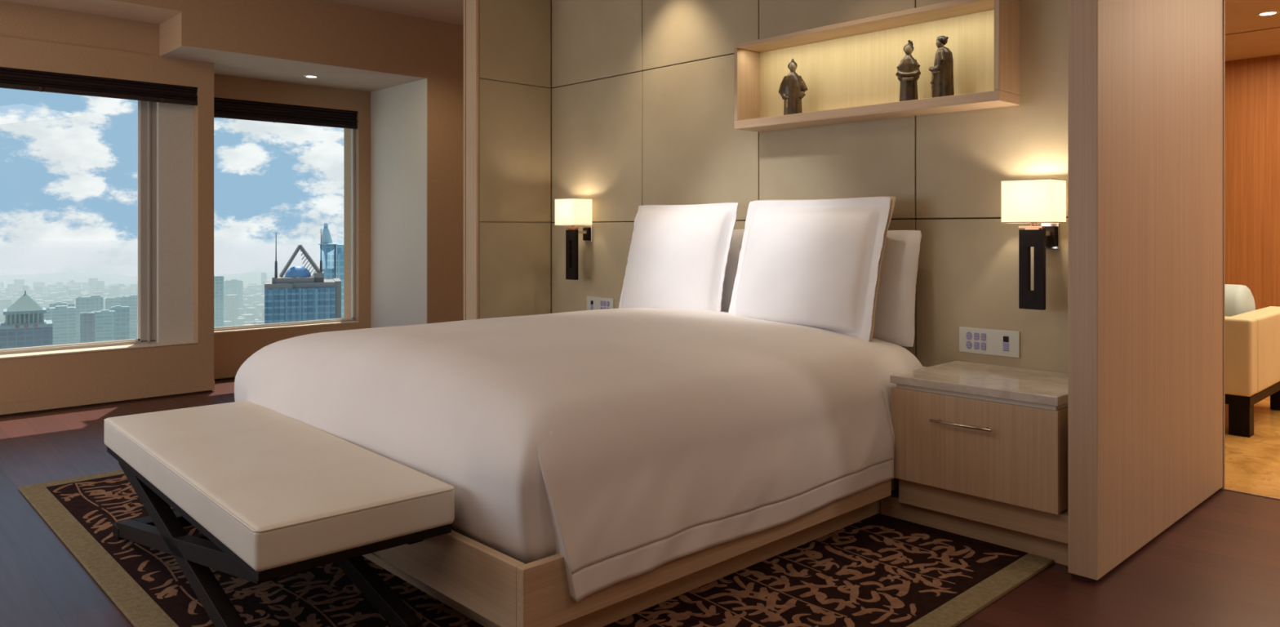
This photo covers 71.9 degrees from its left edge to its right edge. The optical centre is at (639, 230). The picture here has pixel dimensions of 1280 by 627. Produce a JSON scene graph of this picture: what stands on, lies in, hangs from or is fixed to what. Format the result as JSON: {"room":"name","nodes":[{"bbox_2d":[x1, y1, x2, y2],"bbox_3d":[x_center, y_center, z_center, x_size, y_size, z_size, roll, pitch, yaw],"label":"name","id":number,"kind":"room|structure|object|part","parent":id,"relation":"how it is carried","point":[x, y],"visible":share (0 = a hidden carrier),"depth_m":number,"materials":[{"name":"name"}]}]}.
{"room":"hotel room","nodes":[
{"label":"hotel room","id":0,"kind":"room"},
{"bbox_2d":[0,0,425,92],"bbox_3d":[-4.282,-1.304,5.297,6.300,0.223,1.222,0,0,-44],"label":"ceiling","id":1,"kind":"structure","parent":0,"point":[225,63],"depth_m":6.33,"materials":[{"name":"paint"}]},
{"bbox_2d":[303,75,319,78],"bbox_3d":[-2.550,-1.189,6.843,0.110,0.004,0.110,0,0,-44],"label":"recessed light","id":2,"kind":"object","parent":1,"relation":"in","point":[306,76],"visible":1,"depth_m":6.84,"materials":[{"name":"beige"}]},
{"bbox_2d":[0,0,463,404],"bbox_3d":[-3.902,-0.255,5.659,7.350,2.810,1.222,0,0,-44],"label":"wall","id":3,"kind":"structure","parent":0,"point":[323,32],"depth_m":6.29,"materials":[{"name":"paint"}]},
{"bbox_2d":[0,100,155,355],"bbox_3d":[-4.992,-0.142,4.664,4.400,1.875,0.090,0,0,-44],"label":"window","id":4,"kind":"structure","parent":3,"relation":"in","point":[146,109],"depth_m":6.11,"materials":[{"name":"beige metal"}]},
{"bbox_2d":[0,66,197,106],"bbox_3d":[-4.780,-0.940,4.642,4.575,0.132,0.034,0,0,-44],"label":"blind","id":5,"kind":"object","parent":3,"relation":"attached to","point":[10,77],"visible":1,"depth_m":5.79,"materials":[{"name":"brown fabric"}]},
{"bbox_3d":[-4.783,-0.893,4.645,4.575,0.030,0.026,0,0,-44],"label":"rail","id":6,"kind":"part","parent":5,"relation":"part of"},
{"bbox_2d":[0,340,198,359],"bbox_3d":[-4.862,0.789,4.694,4.630,0.011,0.216,0,0,-44],"label":"trim","id":7,"kind":"structure","parent":3,"relation":"attached to","point":[146,344],"depth_m":5.80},
{"bbox_2d":[0,367,239,416],"bbox_3d":[-4.492,1.105,5.420,6.166,0.067,0.754,0,0,-44],"label":"baseboard","id":8,"kind":"structure","parent":3,"relation":"attached to","point":[122,395],"depth_m":5.85,"materials":[{"name":"wood"}]},
{"bbox_2d":[213,116,356,331],"bbox_3d":[-2.943,-0.142,7.139,1.360,1.875,0.090,0,0,-44],"label":"window","id":9,"kind":"structure","parent":3,"relation":"in","point":[353,131],"depth_m":7.57,"materials":[{"name":"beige metal"}]},
{"bbox_2d":[213,97,357,128],"bbox_3d":[-2.899,-0.939,7.102,1.312,0.155,0.034,0,0,-44],"label":"blind","id":10,"kind":"object","parent":9,"relation":"attached to","point":[230,108],"visible":0.73,"depth_m":7.12,"materials":[{"name":"brown fabric"}]},
{"bbox_3d":[-2.902,-0.880,7.105,1.312,0.030,0.026,0,0,-44],"label":"rail","id":11,"kind":"part","parent":10,"relation":"part of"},
{"bbox_2d":[213,320,358,333],"bbox_3d":[-2.924,0.784,7.127,1.320,0.012,0.124,0,0,-44],"label":"trim","id":12,"kind":"structure","parent":3,"relation":"attached to","point":[349,322],"depth_m":7.10,"materials":[{"name":"beige wood"}]},
{"bbox_2d":[326,0,463,26],"bbox_3d":[-0.577,-1.720,2.129,7.500,0.120,8.480,0,0,-44],"label":"ceiling","id":13,"kind":"structure","parent":0,"point":[451,11],"depth_m":6.58,"materials":[{"name":"paint"}]},
{"bbox_2d":[463,0,551,319],"bbox_3d":[-0.496,-0.255,6.023,1.557,2.810,0.145,0,0,-44],"label":"wall","id":14,"kind":"structure","parent":0,"point":[508,43],"depth_m":5.59,"materials":[{"name":"brown wood"}]},
{"bbox_3d":[-1.052,-0.255,5.494,0.021,2.810,0.145,0,0,-44],"label":"edge trim","id":15,"kind":"part","parent":14,"relation":"part of","materials":[{"name":"brown wood"}]},
{"bbox_3d":[-0.796,-1.300,5.651,0.558,0.715,0.016,0,0,-44],"label":"wall panel","id":16,"kind":"part","parent":14,"relation":"part of","materials":[{"name":"leather"}]},
{"bbox_3d":[-0.796,-0.495,5.651,0.558,0.885,0.016,0,0,-44],"label":"wall panel","id":17,"kind":"part","parent":14,"relation":"part of","materials":[{"name":"leather"}]},
{"bbox_3d":[-0.796,0.393,5.651,0.558,0.880,0.016,0,0,-44],"label":"wall panel","id":18,"kind":"part","parent":14,"relation":"part of","materials":[{"name":"leather"}]},
{"bbox_2d":[0,377,1279,626],"bbox_3d":[0.308,1.210,3.883,11.000,0.120,9.600,0,0,-44],"label":"floor","id":19,"kind":"structure","parent":0,"point":[1218,565],"depth_m":3.07,"materials":[{"name":"brown wood"}]},
{"bbox_2d":[18,469,1053,626],"bbox_3d":[-0.663,1.144,3.480,2.438,0.013,3.514,0,0,-44],"label":"area rug","id":20,"kind":"object","parent":19,"relation":"on","point":[878,570],"visible":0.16,"depth_m":2.84,"materials":[{"name":"brown carpet"}]},
{"bbox_2d":[103,400,454,626],"bbox_3d":[-1.250,0.912,2.846,0.532,0.452,1.657,0,0,-42],"label":"bench","id":21,"kind":"object","parent":20,"relation":"on","point":[270,494],"visible":0.99,"depth_m":2.48,"materials":[{"name":"leather"}]},
{"bbox_3d":[-1.776,1.116,3.418,0.450,0.042,0.090,0,0,-42],"label":"floor rail","id":22,"kind":"part","parent":21,"relation":"part of","materials":[{"name":"black wood"}]},
{"bbox_3d":[-1.409,0.970,2.709,0.045,0.326,1.474,0,0,-42],"label":"leg","id":23,"kind":"part","parent":21,"relation":"part of","materials":[{"name":"black metal"}]},
{"bbox_3d":[-1.419,0.970,2.720,0.045,0.326,1.524,0,0,-42],"label":"leg","id":24,"kind":"part","parent":21,"relation":"part of","materials":[{"name":"black metal"}]},
{"bbox_3d":[-1.111,0.970,2.976,0.045,0.326,1.474,0,0,-42],"label":"leg","id":25,"kind":"part","parent":21,"relation":"part of","materials":[{"name":"black wood"}]},
{"bbox_3d":[-1.121,0.970,2.987,0.045,0.326,1.524,0,0,-42],"label":"leg","id":26,"kind":"part","parent":21,"relation":"part of","materials":[{"name":"black metal"}]},
{"bbox_2d":[361,366,926,626],"bbox_3d":[-0.221,0.864,3.779,2.270,0.548,2.180,0,0,-44],"label":"platform bed","id":27,"kind":"object","parent":20,"relation":"on","point":[488,586],"visible":0.09,"depth_m":2.52,"materials":[{"name":"brown wood"}]},
{"bbox_3d":[-1.033,0.938,3.007,0.030,0.175,2.119,0,0,-44],"label":"foot rail","id":28,"kind":"part","parent":27,"relation":"part of","materials":[{"name":"brown wood"}]},
{"bbox_2d":[234,307,923,602],"bbox_3d":[-0.244,0.672,3.755,2.178,0.589,2.250,0,0,-44],"label":"duvet","id":29,"kind":"object","parent":27,"relation":"on","point":[621,444],"visible":0.9,"depth_m":2.81,"materials":[{"name":"white fabric"}]},
{"bbox_2d":[618,202,738,311],"bbox_3d":[0.174,0.170,4.645,0.235,0.619,0.736,0,0,-44],"label":"square pillow","id":30,"kind":"object","parent":29,"relation":"on","point":[677,257],"visible":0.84,"depth_m":4.53,"materials":[{"name":"white fabric"}]},
{"bbox_2d":[720,229,744,311],"bbox_3d":[0.279,0.250,4.766,0.160,0.510,0.845,0,0,-44],"label":"sleeping pillow","id":31,"kind":"object","parent":29,"relation":"on","point":[737,237],"visible":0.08,"depth_m":4.50,"materials":[{"name":"white fabric"}]},
{"bbox_2d":[728,195,896,342],"bbox_3d":[0.746,0.168,4.021,0.262,0.634,0.801,0,0,-44],"label":"square pillow","id":32,"kind":"object","parent":29,"relation":"on","point":[815,263],"visible":0.89,"depth_m":3.90,"materials":[{"name":"white fabric"}]},
{"bbox_2d":[872,230,921,346],"bbox_3d":[0.890,0.253,4.119,0.165,0.505,0.865,0,0,-44],"label":"sleeping pillow","id":33,"kind":"object","parent":29,"relation":"on","point":[895,312],"visible":0.16,"depth_m":3.83,"materials":[{"name":"white fabric"}]},
{"bbox_3d":[0.330,0.938,2.819,1.745,0.175,0.030,0,0,-44],"label":"rail","id":34,"kind":"part","parent":27,"relation":"part of","materials":[{"name":"brown wood"}]},
{"bbox_2d":[880,360,1067,565],"bbox_3d":[1.349,0.855,3.385,0.574,0.590,0.756,0,0,-44],"label":"nightstand","id":35,"kind":"object","parent":19,"relation":"on","point":[980,450],"visible":0.69,"depth_m":3.19,"materials":[{"name":"brown wood"}]},
{"bbox_3d":[1.163,0.704,3.192,0.036,0.011,0.230,0,0,-44],"label":"handle","id":36,"kind":"part","parent":35,"relation":"part of","materials":[{"name":"silver metal"}]},
{"bbox_3d":[1.196,0.783,3.198,0.022,0.347,0.626,0,0,-44],"label":"drawer","id":37,"kind":"part","parent":35,"relation":"part of","materials":[{"name":"brown wood"}]},
{"bbox_3d":[1.389,0.601,3.380,0.523,0.017,0.600,0,0,-44],"label":"rail","id":38,"kind":"part","parent":35,"relation":"part of","materials":[{"name":"beige"}]},
{"bbox_2d":[898,479,1067,543],"bbox_3d":[1.413,1.012,3.373,0.498,0.094,0.652,0,0,-44],"label":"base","id":39,"kind":"object","parent":35,"relation":"attached to","point":[1050,526],"depth_m":3.18,"materials":[{"name":"brown wood"}]},
{"bbox_2d":[1224,488,1279,499],"bbox_3d":[3.708,1.148,2.736,0.012,0.004,3.250,0,0,-44],"label":"trim","id":40,"kind":"structure","parent":19,"relation":"on","point":[1224,488],"depth_m":3.83,"materials":[{"name":"silver metal"}]},
{"bbox_2d":[1225,306,1279,437],"bbox_3d":[3.105,0.823,5.991,1.140,0.655,2.002,0,0,-44],"label":"armchair","id":41,"kind":"object","parent":19,"relation":"on","point":[1252,338],"visible":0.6,"depth_m":4.95,"materials":[{"name":"beige fabric"}]},
{"bbox_2d":[1225,284,1255,316],"bbox_3d":[3.634,0.533,5.813,0.370,0.370,0.690,0,0,-44],"label":"bolster cushion","id":42,"kind":"object","parent":41,"relation":"on","point":[1239,299],"visible":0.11,"depth_m":5.52,"materials":[{"name":"beige fabric"}]},
{"bbox_3d":[3.382,1.065,4.961,0.100,0.169,0.100,0,0,-44],"label":"leg","id":43,"kind":"part","parent":41,"relation":"part of","materials":[{"name":"brown wood"}]},
{"bbox_3d":[2.742,0.710,5.647,0.140,0.430,2.000,0,0,-44],"label":"backrest","id":44,"kind":"part","parent":41,"relation":"part of","materials":[{"name":"beige fabric"}]},
{"bbox_3d":[3.105,0.954,5.992,1.120,0.053,1.980,0,0,-44],"label":"frame","id":45,"kind":"part","parent":41,"relation":"part of","materials":[{"name":"black wood"}]},
{"bbox_3d":[3.797,0.710,5.370,0.995,0.430,0.147,0,0,-44],"label":"armrest","id":46,"kind":"part","parent":41,"relation":"part of","materials":[{"name":"beige fabric"}]},
{"bbox_3d":[4.114,1.065,5.657,0.100,0.169,0.100,0,0,-44],"label":"leg","id":47,"kind":"part","parent":41,"relation":"part of","materials":[{"name":"black wood"}]},
{"bbox_2d":[551,0,1067,373],"bbox_3d":[0.959,-0.255,4.919,0.972,2.810,3.517,0,0,-44],"label":"wall","id":48,"kind":"structure","parent":0,"point":[643,91],"depth_m":4.39,"materials":[{"name":"brown"}]},
{"bbox_2d":[554,198,592,279],"bbox_3d":[-0.402,0.056,5.512,0.180,0.504,0.194,0,0,-44],"label":"wall sconce","id":49,"kind":"object","parent":48,"relation":"attached to","point":[573,212],"visible":1,"depth_m":5.46,"materials":[{"name":"beige fabric"}]},
{"bbox_3d":[-0.415,-0.112,5.500,0.142,0.168,0.192,0,0,-44],"label":"lamp shade","id":50,"kind":"part","parent":49,"relation":"part of","materials":[{"name":"beige fabric"}]},
{"bbox_3d":[-0.357,0.013,5.513,0.100,0.018,0.018,0,0,-44],"label":"arm","id":51,"kind":"part","parent":49,"relation":"part of","materials":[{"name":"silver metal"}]},
{"bbox_3d":[-0.324,0.024,5.555,0.010,0.103,0.070,0,0,-44],"label":"wall plate","id":52,"kind":"part","parent":49,"relation":"part of","materials":[{"name":"black metal"}]},
{"bbox_3d":[-0.283,0.393,5.529,0.014,0.880,0.864,0,0,-44],"label":"wall panel","id":53,"kind":"part","parent":48,"relation":"part of","materials":[{"name":"leather"}]},
{"bbox_3d":[-0.283,-0.495,5.529,0.014,0.885,0.864,0,0,-44],"label":"wall panel","id":54,"kind":"part","parent":48,"relation":"part of","materials":[{"name":"leather"}]},
{"bbox_3d":[-0.283,-1.300,5.529,0.014,0.715,0.864,0,0,-44],"label":"wall panel","id":55,"kind":"part","parent":48,"relation":"part of","materials":[{"name":"leather"}]},
{"bbox_2d":[586,296,613,310],"bbox_3d":[-0.249,0.471,5.475,0.011,0.107,0.250,0,0,-44],"label":"control panel","id":56,"kind":"object","parent":48,"relation":"attached to","point":[593,303],"visible":0.64,"depth_m":5.47,"materials":[{"name":"grey plastic"}]},
{"bbox_3d":[0.319,-1.300,4.897,0.014,0.715,0.870,0,0,-44],"label":"wall panel","id":57,"kind":"part","parent":48,"relation":"part of","materials":[{"name":"leather"}]},
{"bbox_3d":[0.319,-0.495,4.897,0.014,0.885,0.870,0,0,-44],"label":"wall panel","id":58,"kind":"part","parent":48,"relation":"part of","materials":[{"name":"leather"}]},
{"bbox_3d":[0.319,0.393,4.897,0.014,0.880,0.870,0,0,-44],"label":"wall panel","id":59,"kind":"part","parent":48,"relation":"part of","materials":[{"name":"leather"}]},
{"bbox_3d":[0.926,-1.300,4.258,0.014,0.715,0.883,0,0,-44],"label":"wall panel","id":60,"kind":"part","parent":48,"relation":"part of","materials":[{"name":"leather"}]},
{"bbox_3d":[0.926,-0.495,4.258,0.014,0.885,0.883,0,0,-44],"label":"wall panel","id":61,"kind":"part","parent":48,"relation":"part of","materials":[{"name":"leather"}]},
{"bbox_2d":[734,0,1020,132],"bbox_3d":[1.012,-0.722,4.017,0.194,0.428,1.356,0,0,-44],"label":"niche shelf","id":62,"kind":"object","parent":48,"relation":"attached to","point":[848,70],"visible":1,"depth_m":4.00,"materials":[{"name":"brown wood"}]},
{"bbox_2d":[778,58,808,115],"bbox_3d":[0.740,-0.690,4.265,0.140,0.279,0.068,0,0,-2],"label":"statuette","id":63,"kind":"object","parent":62,"relation":"on","point":[792,86],"visible":0.91,"depth_m":4.24,"materials":[{"name":"ceramic"}]},
{"bbox_2d":[895,40,920,101],"bbox_3d":[1.162,-0.686,3.812,0.084,0.272,0.100,0,0,-44],"label":"statuette","id":64,"kind":"object","parent":62,"relation":"on","point":[908,73],"visible":0.93,"depth_m":3.79,"materials":[{"name":"ceramic"}]},
{"bbox_2d":[928,35,954,97],"bbox_3d":[1.267,-0.683,3.705,0.094,0.266,0.086,0,0,-10],"label":"statuette","id":65,"kind":"object","parent":62,"relation":"on","point":[942,72],"visible":0.96,"depth_m":3.67,"materials":[{"name":"ceramic"}]},
{"bbox_3d":[0.926,0.393,4.258,0.014,0.880,0.883,0,0,-44],"label":"wall panel","id":66,"kind":"part","parent":48,"relation":"part of","materials":[{"name":"leather"}]},
{"bbox_3d":[1.529,-1.300,3.626,0.014,0.715,0.854,0,0,-44],"label":"wall panel","id":67,"kind":"part","parent":48,"relation":"part of","materials":[{"name":"leather"}]},
{"bbox_2d":[959,326,1019,357],"bbox_3d":[1.456,0.467,3.684,0.011,0.107,0.257,0,0,-44],"label":"control panel","id":68,"kind":"object","parent":48,"relation":"attached to","point":[971,340],"visible":1,"depth_m":3.68,"materials":[{"name":"grey plastic"}]},
{"bbox_3d":[1.529,-0.495,3.626,0.014,0.885,0.854,0,0,-44],"label":"wall panel","id":69,"kind":"part","parent":48,"relation":"part of","materials":[{"name":"leather"}]},
{"bbox_3d":[1.529,0.393,3.626,0.014,0.880,0.854,0,0,-44],"label":"wall panel","id":70,"kind":"part","parent":48,"relation":"part of","materials":[{"name":"leather"}]},
{"bbox_2d":[1000,177,1066,310],"bbox_3d":[1.551,0.056,3.460,0.180,0.504,0.194,0,0,-44],"label":"wall sconce","id":71,"kind":"object","parent":48,"relation":"attached to","point":[1032,201],"visible":1,"depth_m":3.41,"materials":[{"name":"fabric"}]},
{"bbox_3d":[1.538,-0.112,3.448,0.142,0.168,0.192,0,0,-44],"label":"lamp shade","id":72,"kind":"part","parent":71,"relation":"part of","materials":[{"name":"fabric"}]},
{"bbox_3d":[1.596,0.013,3.460,0.100,0.018,0.018,0,0,-44],"label":"arm","id":73,"kind":"part","parent":71,"relation":"part of","materials":[{"name":"brown metal"}]},
{"bbox_3d":[1.629,0.024,3.503,0.010,0.103,0.070,0,0,-44],"label":"wall plate","id":74,"kind":"part","parent":71,"relation":"part of","materials":[{"name":"black metal"}]},
{"bbox_2d":[1067,0,1225,582],"bbox_3d":[2.009,-0.255,3.422,1.528,2.810,0.098,0,0,-44],"label":"wall partition","id":75,"kind":"structure","parent":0,"point":[1146,78],"depth_m":3.16,"materials":[{"name":"brown wood"}]},
{"bbox_3d":[2.558,-0.255,3.945,0.013,2.810,0.098,0,0,-44],"label":"edge trim","id":76,"kind":"part","parent":75,"relation":"part of","materials":[{"name":"brown wood"}]},
{"bbox_2d":[1225,54,1279,310],"bbox_3d":[4.720,-0.100,7.116,0.150,2.500,8.400,0,0,-44],"label":"wall","id":77,"kind":"structure","parent":0,"point":[1252,85],"depth_m":6.91,"materials":[{"name":"orange wood"}]},
{"bbox_2d":[1225,0,1279,61],"bbox_3d":[3.391,-1.505,5.851,3.820,0.310,8.400,0,0,-44],"label":"ceiling","id":78,"kind":"structure","parent":0,"point":[1248,35],"depth_m":5.94,"materials":[{"name":"paint"}]},
{"bbox_2d":[1256,11,1279,16],"bbox_3d":[3.911,-1.347,5.493,0.122,0.004,0.122,0,0,-44],"label":"recessed light","id":79,"kind":"object","parent":78,"relation":"in","point":[1267,13],"visible":1,"depth_m":5.48,"materials":[{"name":"beige"}]},
{"label":"outside","id":80,"kind":"structure","parent":0,"visible":0},
{"label":"ground","id":81,"kind":"structure","parent":80,"visible":0},
{"bbox_2d":[0,290,52,349],"bbox_3d":[-440.510,139.632,631.757,32.336,193.036,31.336,0,0,-35],"label":"office tower","id":82,"kind":"structure","parent":81,"relation":"on","point":[25,325],"depth_m":621.93,"materials":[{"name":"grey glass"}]},
{"bbox_2d":[48,302,66,307],"bbox_3d":[-829.134,169.209,1256.523,20.786,133.882,17.629,0,0,-33],"label":"high rise","id":83,"kind":"structure","parent":81,"relation":"on","point":[51,304],"depth_m":1250.20,"materials":[{"name":"grey concrete"}]},
{"bbox_2d":[44,305,75,345],"bbox_3d":[-731.593,165.733,1111.250,34.921,140.833,28.936,0,0,-33],"label":"high rise","id":84,"kind":"structure","parent":81,"relation":"on","point":[63,317],"depth_m":1102.22,"materials":[{"name":"blue glass"}]},
{"bbox_2d":[45,305,74,309],"bbox_3d":[-730.223,96.713,1109.168,30.730,2.794,19.952,0,0,-33],"label":"building roof","id":85,"kind":"object","parent":84,"relation":"on","point":[57,307],"depth_m":1103.57,"materials":[{"name":"grey concrete"}]},
{"bbox_2d":[67,303,74,306],"bbox_3d":[-762.969,167.291,1183.362,7.135,137.719,10.000,0,0,-33],"label":"high rise","id":86,"kind":"structure","parent":81,"relation":"on","point":[68,304],"depth_m":1179.92,"materials":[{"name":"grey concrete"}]},
{"bbox_2d":[80,311,95,342],"bbox_3d":[-566.084,160.075,903.958,12.925,152.150,11.340,0,0,-32],"label":"high rise","id":87,"kind":"structure","parent":81,"relation":"on","point":[87,320],"depth_m":900.05,"materials":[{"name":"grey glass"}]},
{"bbox_2d":[75,294,103,343],"bbox_3d":[-849.645,168.177,1361.696,35.714,135.946,29.572,0,0,-32],"label":"high rise","id":88,"kind":"structure","parent":81,"relation":"on","point":[94,302],"depth_m":1347.51,"materials":[{"name":"grey concrete"}]},
{"bbox_2d":[77,294,102,297],"bbox_3d":[-848.283,101.633,1359.515,31.429,2.857,20.429,0,0,-32],"label":"building roof","id":89,"kind":"object","parent":88,"relation":"on","point":[91,295],"depth_m":1355.43,"materials":[{"name":"grey concrete"}]},
{"bbox_2d":[91,309,115,342],"bbox_3d":[-612.920,163.653,1007.322,22.676,144.993,19.141,0,0,-31],"label":"high rise","id":90,"kind":"structure","parent":81,"relation":"on","point":[104,318],"depth_m":1001.14,"materials":[{"name":"blue glass"}]},
{"bbox_2d":[93,309,113,312],"bbox_3d":[-612.262,92.064,1006.239,19.955,1.814,12.605,0,0,-31],"label":"building roof","id":91,"kind":"object","parent":90,"relation":"on","point":[104,310],"depth_m":1003.34,"materials":[{"name":"grey concrete"}]},
{"bbox_2d":[105,296,120,310],"bbox_3d":[-899.412,174.900,1508.140,24.943,122.499,20.955,0,0,-31],"label":"high rise","id":92,"kind":"structure","parent":81,"relation":"on","point":[109,301],"depth_m":1498.49,"materials":[{"name":"grey concrete"}]},
{"bbox_2d":[111,305,128,340],"bbox_3d":[-622.663,163.345,1056.133,19.048,145.610,16.238,0,0,-31],"label":"high rise","id":93,"kind":"structure","parent":81,"relation":"on","point":[122,313],"depth_m":1050.98,"materials":[{"name":"grey concrete"}]},
{"bbox_2d":[111,305,128,307],"bbox_3d":[-622.204,91.302,1055.354,16.762,1.524,10.429,0,0,-31],"label":"building roof","id":94,"kind":"object","parent":93,"relation":"on","point":[117,306],"depth_m":1052.01,"materials":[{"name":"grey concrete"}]},
{"bbox_2d":[120,294,137,339],"bbox_3d":[-841.794,171.603,1460.583,31.784,129.093,26.427,0,0,-30],"label":"high rise","id":95,"kind":"structure","parent":81,"relation":"on","point":[131,300],"depth_m":1450.62,"materials":[{"name":"grey concrete"}]},
{"bbox_2d":[121,294,137,297],"bbox_3d":[-840.706,108.328,1458.695,27.970,2.543,18.070,0,0,-30],"label":"building roof","id":96,"kind":"object","parent":95,"relation":"on","point":[131,295],"depth_m":1453.10,"materials":[{"name":"grey concrete"}]},
{"bbox_2d":[0,272,266,326],"bbox_3d":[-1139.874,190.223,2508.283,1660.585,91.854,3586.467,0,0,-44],"label":"city buildings","id":97,"kind":"structure","parent":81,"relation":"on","point":[253,295],"depth_m":2675.27},
{"bbox_2d":[213,275,223,327],"bbox_3d":[-735.547,156.216,1513.419,38.549,159.869,31.839,0,0,-26],"label":"high rise","id":98,"kind":"structure","parent":81,"relation":"on","point":[218,280],"depth_m":1505.09,"materials":[{"name":"grey concrete"}]},
{"bbox_2d":[224,279,242,308],"bbox_3d":[-1066.664,182.399,2315.337,43.462,107.503,35.770,0,0,-25],"label":"high rise","id":99,"kind":"structure","parent":81,"relation":"on","point":[233,286],"depth_m":2301.73,"materials":[{"name":"grey concrete"}]},
{"bbox_2d":[264,228,341,324],"bbox_3d":[-189.223,117.712,495.891,39.184,236.876,35.200,0,0,-21],"label":"office tower","id":100,"kind":"structure","parent":81,"relation":"on","point":[298,295],"depth_m":481.64,"materials":[{"name":"blue glass"},{"name":"grey concrete"},{"name":"grey metal"}]},
{"bbox_3d":[-188.797,19.729,491.351,22.432,23.266,17.757,0,0,-21],"label":"roof frame","id":101,"kind":"part","parent":100,"relation":"part of","materials":[{"name":"grey metal"}]},
{"bbox_2d":[318,222,343,318],"bbox_3d":[-356.549,113.710,1071.581,64.286,244.880,39.000,0,0,-19],"label":"skyscraper","id":102,"kind":"structure","parent":81,"relation":"on","point":[332,254],"depth_m":1051.24,"materials":[{"name":"blue glass"}]},
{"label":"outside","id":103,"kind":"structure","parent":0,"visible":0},
{"bbox_2d":[0,271,285,286],"bbox_3d":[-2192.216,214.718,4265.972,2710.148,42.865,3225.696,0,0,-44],"label":"hills","id":104,"kind":"structure","parent":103,"point":[247,277],"depth_m":3928.77,"materials":[{"name":"grey"}]}
]}

